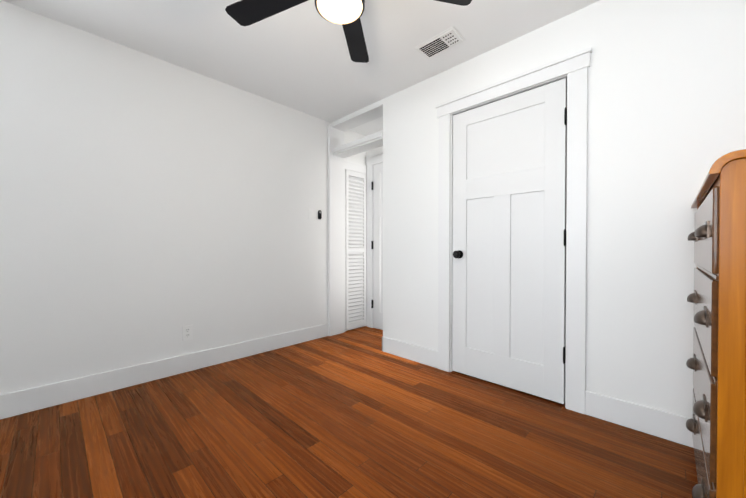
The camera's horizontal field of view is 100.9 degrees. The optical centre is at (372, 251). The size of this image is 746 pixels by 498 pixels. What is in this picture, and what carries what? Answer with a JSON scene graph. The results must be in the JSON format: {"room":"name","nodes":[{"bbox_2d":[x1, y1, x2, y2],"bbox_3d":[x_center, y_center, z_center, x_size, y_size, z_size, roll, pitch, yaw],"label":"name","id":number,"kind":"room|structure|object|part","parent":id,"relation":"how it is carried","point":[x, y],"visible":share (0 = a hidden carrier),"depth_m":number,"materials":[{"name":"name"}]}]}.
{"room":"bedroom","nodes":[
{"label":"bedroom","id":0,"kind":"room"},
{"bbox_2d":[0,0,365,394],"bbox_3d":[-1.802,-0.245,2.198,0.140,2.390,5.120,1,1,44],"label":"wall","id":1,"kind":"structure","parent":0,"point":[151,207],"depth_m":2.21,"materials":[{"name":"white paint"}]},
{"bbox_2d":[0,323,327,418],"bbox_3d":[-1.938,0.883,1.950,0.018,0.140,4.238,1,1,44],"label":"baseboard","id":2,"kind":"structure","parent":1,"relation":"attached to","point":[19,402],"depth_m":2.21,"materials":[{"name":"white paint"}]},
{"bbox_2d":[182,325,192,340],"bbox_3d":[-1.470,0.643,2.444,0.008,0.115,0.070,1,1,44],"label":"wall outlet plate","id":3,"kind":"object","parent":1,"relation":"attached to","point":[187,331],"visible":1,"depth_m":2.44,"materials":[{"name":"white plastic"}]},
{"bbox_2d":[318,210,321,218],"bbox_3d":[-0.579,-0.404,3.352,0.018,0.098,0.038,1,1,44],"label":"switch","id":4,"kind":"object","parent":1,"relation":"attached to","point":[319,214],"visible":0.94,"depth_m":3.34,"materials":[{"name":"black plastic"}]},
{"bbox_2d":[345,169,365,329],"bbox_3d":[-0.207,-0.025,3.733,0.030,1.880,0.330,1,1,44],"label":"door","id":5,"kind":"structure","parent":1,"relation":"in","point":[355,188],"depth_m":3.73,"materials":[{"name":"white paint"}]},
{"bbox_2d":[344,161,366,331],"bbox_3d":[-0.216,-0.065,3.730,0.018,2.000,0.392,1,1,44],"label":"trim","id":6,"kind":"structure","parent":1,"relation":"attached to","point":[355,167],"depth_m":3.61,"materials":[{"name":"white paint"}]},
{"bbox_2d":[2,0,599,135],"bbox_3d":[-0.533,-1.468,0.965,3.700,0.080,5.120,1,1,44],"label":"ceiling","id":7,"kind":"structure","parent":0,"point":[297,57],"depth_m":2.08,"materials":[{"name":"white paint"}]},
{"bbox_2d":[225,0,471,62],"bbox_3d":[-0.167,-1.234,1.305,1.233,0.391,1.196,1,1,44],"label":"ceiling fan","id":8,"kind":"object","parent":7,"relation":"hanging from","point":[347,14],"visible":1,"depth_m":1.52,"materials":[{"name":"black"}]},
{"bbox_2d":[414,26,465,58],"bbox_3d":[0.459,-1.434,2.130,0.305,0.009,0.175,1,1,44],"label":"ceiling vent","id":9,"kind":"object","parent":7,"relation":"in","point":[447,39],"visible":1,"depth_m":2.11,"materials":[{"name":"white plastic"}]},
{"bbox_2d":[0,326,697,497],"bbox_3d":[-0.533,0.992,0.990,3.700,0.060,5.120,1,1,44],"label":"floor","id":10,"kind":"structure","parent":0,"point":[356,413],"depth_m":1.56,"materials":[{"name":"brown wood"}]},
{"bbox_2d":[686,149,745,497],"bbox_3d":[1.395,0.352,0.977,0.547,1.220,0.949,1,1,44],"label":"dresser","id":11,"kind":"object","parent":10,"relation":"on","point":[716,422],"visible":1,"depth_m":0.80,"materials":[{"name":"brown wood"}]},
{"bbox_3d":[1.209,0.341,1.159,0.028,0.874,0.630,1,1,44],"label":"handle","id":12,"kind":"part","parent":11,"relation":"part of","materials":[{"name":"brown metal"}]},
{"bbox_2d":[366,130,382,329],"bbox_3d":[1.179,-0.250,2.757,3.380,2.390,0.140,1,1,44],"label":"wall","id":13,"kind":"structure","parent":0,"point":[374,151],"depth_m":3.87,"materials":[{"name":"white paint"}]},
{"bbox_2d":[366,152,382,327],"bbox_3d":[0.194,-0.124,3.588,0.768,2.120,0.029,1,1,44],"label":"door frame","id":14,"kind":"structure","parent":13,"relation":"attached to","point":[374,159],"depth_m":3.80,"materials":[{"name":"white paint"}]},
{"bbox_2d":[371,163,382,329],"bbox_3d":[0.225,-0.067,3.548,0.646,1.983,0.044,1,1,44],"label":"hall door","id":15,"kind":"structure","parent":13,"relation":"in","point":[378,246],"depth_m":3.71,"materials":[{"name":"white paint"}]},
{"bbox_3d":[-0.009,-0.085,3.758,0.017,1.540,0.022,1,1,44],"label":"hall door hinges","id":16,"kind":"part","parent":15,"relation":"part of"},
{"bbox_2d":[331,0,745,417],"bbox_3d":[0.794,-0.246,2.357,3.380,2.390,0.150,1,1,44],"label":"wall","id":17,"kind":"structure","parent":0,"point":[666,129],"depth_m":1.68,"materials":[{"name":"white paint"}]},
{"bbox_2d":[327,103,382,335],"bbox_3d":[-0.149,-0.233,3.244,0.787,2.345,0.220,1,1,44],"label":"trim","id":18,"kind":"structure","parent":17,"relation":"attached to","point":[338,150],"depth_m":3.44,"materials":[{"name":"white paint"}]},
{"bbox_2d":[382,336,437,367],"bbox_3d":[0.318,0.875,2.725,0.618,0.140,0.036,1,1,44],"label":"baseboard","id":19,"kind":"structure","parent":17,"relation":"attached to","point":[423,355],"depth_m":2.69,"materials":[{"name":"white paint"}]},
{"bbox_2d":[452,78,566,403],"bbox_3d":[0.889,-0.064,2.146,0.767,2.005,0.107,1,1,44],"label":"closet door","id":20,"kind":"structure","parent":17,"relation":"in","point":[509,251],"depth_m":2.12,"materials":[{"name":"white paint"}]},
{"bbox_3d":[0.645,0.019,2.357,0.062,0.062,0.072,1,1,44],"label":"knob","id":21,"kind":"part","parent":20,"relation":"part of","materials":[{"name":"black metal"}]},
{"bbox_2d":[563,107,566,363],"bbox_3d":[1.184,-0.097,1.896,0.012,1.564,0.048,1,1,44],"label":"closet door hinges","id":22,"kind":"object","parent":20,"relation":"attached to","point":[565,123],"visible":0.94,"depth_m":1.88,"materials":[{"name":"black metal"}]},
{"bbox_2d":[435,47,591,413],"bbox_3d":[0.938,-0.113,2.197,1.035,2.127,0.186,1,1,44],"label":"door frame","id":23,"kind":"structure","parent":17,"relation":"attached to","point":[574,67],"depth_m":1.86,"materials":[{"name":"white paint"}]},
{"bbox_3d":[0.950,-0.069,2.210,0.809,2.038,0.150,1,1,44],"label":"closet door jamb","id":24,"kind":"part","parent":23,"relation":"part of","materials":[{"name":"white wood"}]},
{"bbox_2d":[585,390,693,447],"bbox_3d":[1.594,0.888,1.480,0.959,0.140,0.018,1,1,44],"label":"baseboard","id":25,"kind":"structure","parent":17,"relation":"attached to","point":[657,423],"depth_m":1.64,"materials":[{"name":"white paint"}]}
]}

